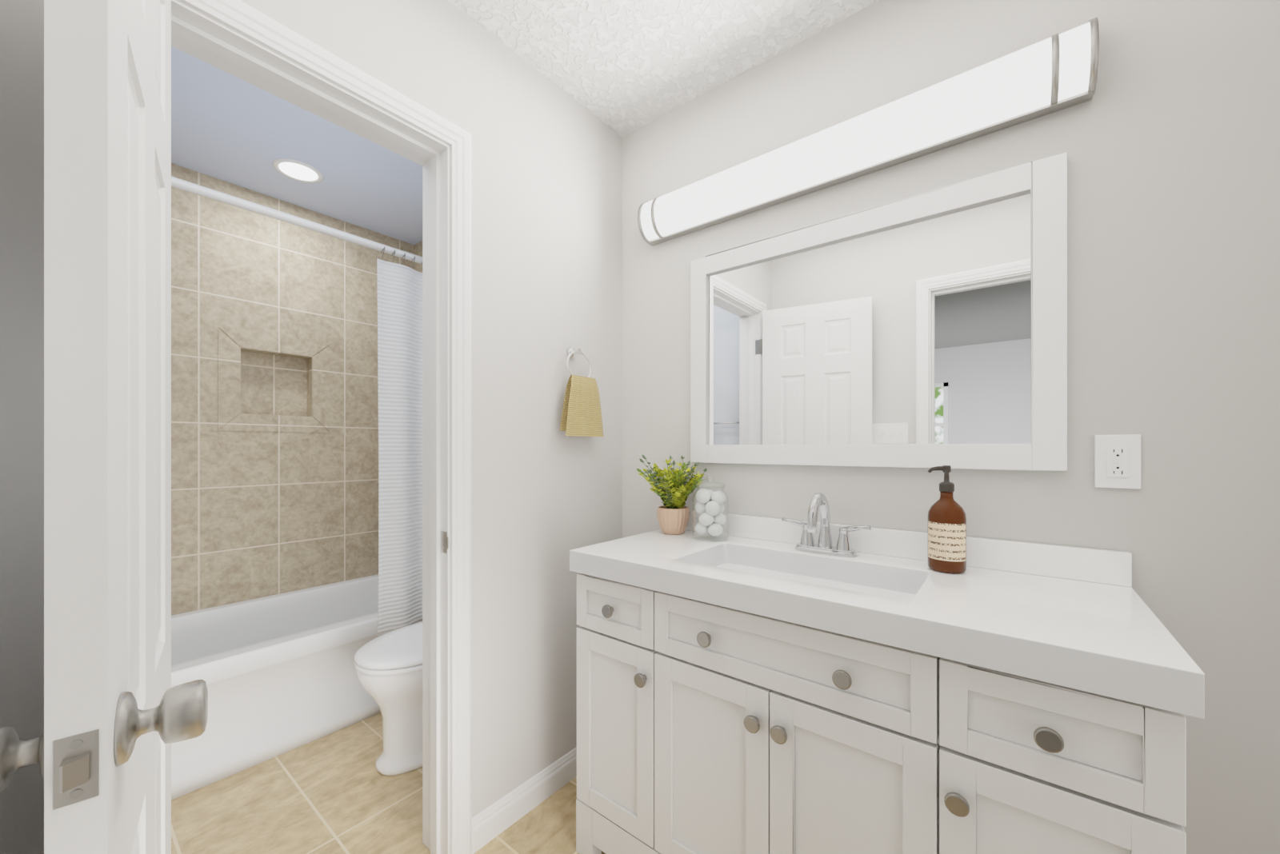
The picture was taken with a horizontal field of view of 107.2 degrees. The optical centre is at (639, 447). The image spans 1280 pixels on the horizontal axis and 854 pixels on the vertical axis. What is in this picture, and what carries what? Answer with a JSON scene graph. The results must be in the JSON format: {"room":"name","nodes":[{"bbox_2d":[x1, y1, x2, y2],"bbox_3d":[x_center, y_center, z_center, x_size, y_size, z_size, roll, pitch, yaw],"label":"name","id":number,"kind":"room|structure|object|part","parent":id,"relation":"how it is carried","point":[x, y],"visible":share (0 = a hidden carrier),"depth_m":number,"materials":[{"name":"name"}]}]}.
{"room":"bathroom","nodes":[
{"label":"bathroom","id":0,"kind":"room"},
{"bbox_2d":[171,46,422,244],"bbox_3d":[-1.319,-1.310,1.935,1.700,0.060,1.760,0,0,38],"label":"ceiling","id":1,"kind":"structure","parent":0,"point":[226,127],"depth_m":2.05,"materials":[{"name":"white paint"}]},
{"bbox_2d":[0,0,622,853],"bbox_3d":[-0.598,-0.068,1.364,0.140,2.500,1.520,0,0,38],"label":"wall","id":2,"kind":"structure","parent":0,"point":[546,172],"depth_m":1.46,"materials":[{"name":"white paint"}]},
{"bbox_2d":[0,0,207,853],"bbox_3d":[-0.673,0.165,0.624,0.161,2.018,0.621,0,0,-41],"label":"door","id":3,"kind":"structure","parent":2,"relation":"in","point":[114,715],"depth_m":0.41,"materials":[{"name":"white paint"}]},
{"bbox_2d":[171,0,471,853],"bbox_3d":[-0.778,0.136,1.136,0.175,2.092,0.724,0,0,38],"label":"door frame","id":4,"kind":"structure","parent":2,"relation":"attached to","point":[194,34],"depth_m":1.33,"materials":[{"name":"white wood"}]},
{"bbox_2d":[471,747,576,853],"bbox_3d":[-0.280,1.135,1.642,0.013,0.095,0.688,0,0,38],"label":"baseboard","id":5,"kind":"structure","parent":2,"relation":"attached to","point":[492,822],"depth_m":1.51,"materials":[{"name":"white wood"}]},
{"bbox_2d":[560,347,603,436],"bbox_3d":[-0.213,-0.200,1.682,0.066,0.320,0.196,0,0,38],"label":"towel ring","id":6,"kind":"object","parent":2,"relation":"attached to","point":[582,412],"visible":1,"depth_m":1.65,"materials":[{"name":"yellow fabric"}]},
{"bbox_2d":[560,375,603,436],"bbox_3d":[-0.201,-0.146,1.673,0.035,0.212,0.196,0,0,38],"label":"towel","id":7,"kind":"object","parent":6,"relation":"hanging from","point":[582,412],"depth_m":1.65,"materials":[{"name":"yellow fabric"}]},
{"bbox_2d":[171,713,605,853],"bbox_3d":[-0.414,1.212,1.218,4.010,0.060,1.760,0,0,38],"label":"floor","id":8,"kind":"structure","parent":0,"point":[327,794],"depth_m":1.54,"materials":[{"name":"tile"}]},
{"bbox_2d":[171,574,380,800],"bbox_3d":[-1.593,0.967,2.147,0.762,0.430,1.506,0,0,38],"label":"bathtub","id":9,"kind":"object","parent":8,"relation":"on","point":[278,671],"visible":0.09,"depth_m":1.90,"materials":[{"name":"white ceramic"}]},
{"bbox_2d":[354,621,422,776],"bbox_3d":[-0.756,0.783,1.953,0.442,0.798,0.756,0,0,38],"label":"toilet","id":10,"kind":"object","parent":8,"relation":"on","point":[389,667],"visible":0.28,"depth_m":1.71,"materials":[{"name":"white ceramic"}]},
{"bbox_2d":[569,510,1204,853],"bbox_3d":[0.425,0.704,1.192,1.206,0.957,0.513,0,0,38],"label":"vanity","id":11,"kind":"object","parent":8,"relation":"on","point":[749,692],"visible":0.98,"depth_m":0.95,"materials":[{"name":"white wood"}]},
{"bbox_2d":[636,455,707,535],"bbox_3d":[0.085,0.159,1.612,0.250,0.274,0.223,0,0,38],"label":"plant pot","id":12,"kind":"object","parent":11,"relation":"on","point":[673,517],"visible":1,"depth_m":1.60,"materials":[{"name":"beige"}]},
{"bbox_2d":[692,476,727,541],"bbox_3d":[0.230,0.194,1.539,0.115,0.205,0.115,0,0,38],"label":"jar","id":13,"kind":"object","parent":11,"relation":"on","point":[710,505],"visible":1,"depth_m":1.51,"materials":[{"name":"white"}]},
{"bbox_2d":[781,492,871,556],"bbox_3d":[0.518,0.209,1.332,0.171,0.173,0.187,0,0,-9],"label":"faucet","id":14,"kind":"object","parent":11,"relation":"on","point":[818,503],"visible":1,"depth_m":1.31,"materials":[{"name":"silver metal"}]},
{"bbox_2d":[927,465,966,573],"bbox_3d":[0.743,0.169,1.143,0.079,0.254,0.079,0,0,38],"label":"soap bottle","id":15,"kind":"object","parent":11,"relation":"on","point":[946,519],"visible":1,"depth_m":1.12,"materials":[{"name":"orange glass"}]},
{"bbox_2d":[448,0,879,137],"bbox_3d":[0.252,-1.288,0.690,2.310,0.060,1.760,0,0,38],"label":"ceiling","id":16,"kind":"structure","parent":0,"point":[630,64],"depth_m":1.46,"materials":[{"name":"grey paint"}]},
{"bbox_2d":[622,0,1279,853],"bbox_3d":[0.761,-0.038,1.332,2.310,2.440,0.120,0,0,38],"label":"wall","id":17,"kind":"structure","parent":0,"point":[1174,156],"depth_m":1.02,"materials":[{"name":"paint"}]},
{"bbox_2d":[637,16,1099,245],"bbox_3d":[0.502,-0.857,1.404,1.235,0.155,0.087,0,0,38],"label":"sconce","id":18,"kind":"object","parent":17,"relation":"attached to","point":[1058,72],"visible":1,"depth_m":1.24,"materials":[{"name":"white plastic"}]},
{"bbox_2d":[690,152,1067,471],"bbox_3d":[0.579,-0.308,1.384,1.000,0.723,0.022,0,0,38],"label":"mirror","id":19,"kind":"object","parent":17,"relation":"attached to","point":[927,330],"visible":1,"depth_m":1.28,"materials":[{"name":"white mirror"}]},
{"bbox_3d":[0.583,-0.308,1.389,0.884,0.604,0.005,0,0,38],"label":"glass","id":20,"kind":"part","parent":19,"relation":"part of","materials":[{"name":"white mirror"}]},
{"bbox_2d":[1094,434,1140,489],"bbox_3d":[1.040,0.030,1.028,0.072,0.117,0.009,0,0,38],"label":"outlet plate","id":21,"kind":"object","parent":17,"relation":"attached to","point":[1117,458],"visible":1,"depth_m":1.03,"materials":[{"name":"white plastic"}]},
{"bbox_2d":[1107,446,1128,477],"bbox_3d":[1.038,0.030,1.026,0.033,0.067,0.003,0,0,38],"label":"outlet","id":22,"kind":"object","parent":21,"relation":"attached to","point":[1118,457],"depth_m":1.02,"materials":[{"name":"white plastic"}]},
{"bbox_3d":[-1.433,-1.288,-1.701,6.280,0.060,4.080,0,0,38],"label":"ceiling","id":23,"kind":"structure","parent":0,"visible":0},
{"bbox_2d":[272,158,323,183],"bbox_3d":[-1.575,-1.275,2.178,0.190,0.007,0.190,0,0,38],"label":"recessed light","id":24,"kind":"object","parent":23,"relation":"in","point":[295,170],"visible":1,"depth_m":2.17,"materials":[{"name":"white plastic"}]},
{"bbox_3d":[-1.829,-0.049,1.292,1.700,2.462,0.120,0,0,38],"label":"wall","id":25,"kind":"structure","parent":0,"visible":0},
{"bbox_3d":[-2.042,-0.049,1.543,0.815,2.462,0.008,0,0,38],"label":"tiled wall","id":26,"kind":"structure","parent":25,"relation":"attached to","visible":0},
{"bbox_2d":[171,176,422,270],"bbox_3d":[-1.263,-0.863,1.886,0.060,0.078,1.506,0,0,38],"label":"curtain rod","id":27,"kind":"object","parent":26,"relation":"attached to","point":[178,183],"visible":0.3,"depth_m":1.78,"materials":[{"name":"white metal"}]},
{"bbox_2d":[376,258,422,637],"bbox_3d":[-0.970,0.004,2.248,0.067,1.647,0.528,0,0,38],"label":"shower curtain","id":28,"kind":"object","parent":27,"relation":"hanging from","point":[399,286],"visible":0.39,"depth_m":2.10,"materials":[{"name":"white fabric"}]},
{"bbox_3d":[-0.810,-0.049,2.578,1.700,2.462,0.120,0,0,38],"label":"wall","id":29,"kind":"structure","parent":0,"visible":0},
{"bbox_2d":[414,240,422,272],"bbox_3d":[-1.103,-0.049,2.728,0.815,2.462,0.008,0,0,38],"label":"tiled wall","id":30,"kind":"structure","parent":29,"relation":"attached to","point":[418,246],"depth_m":2.94,"materials":[{"name":"beige tile"}]},
{"bbox_2d":[171,163,414,615],"bbox_3d":[-1.937,-0.049,2.425,0.123,2.462,1.520,0,0,38],"label":"wall tile","id":31,"kind":"structure","parent":30,"relation":"attached to","point":[274,378],"depth_m":2.41,"materials":[{"name":"beige tile"}]}
]}

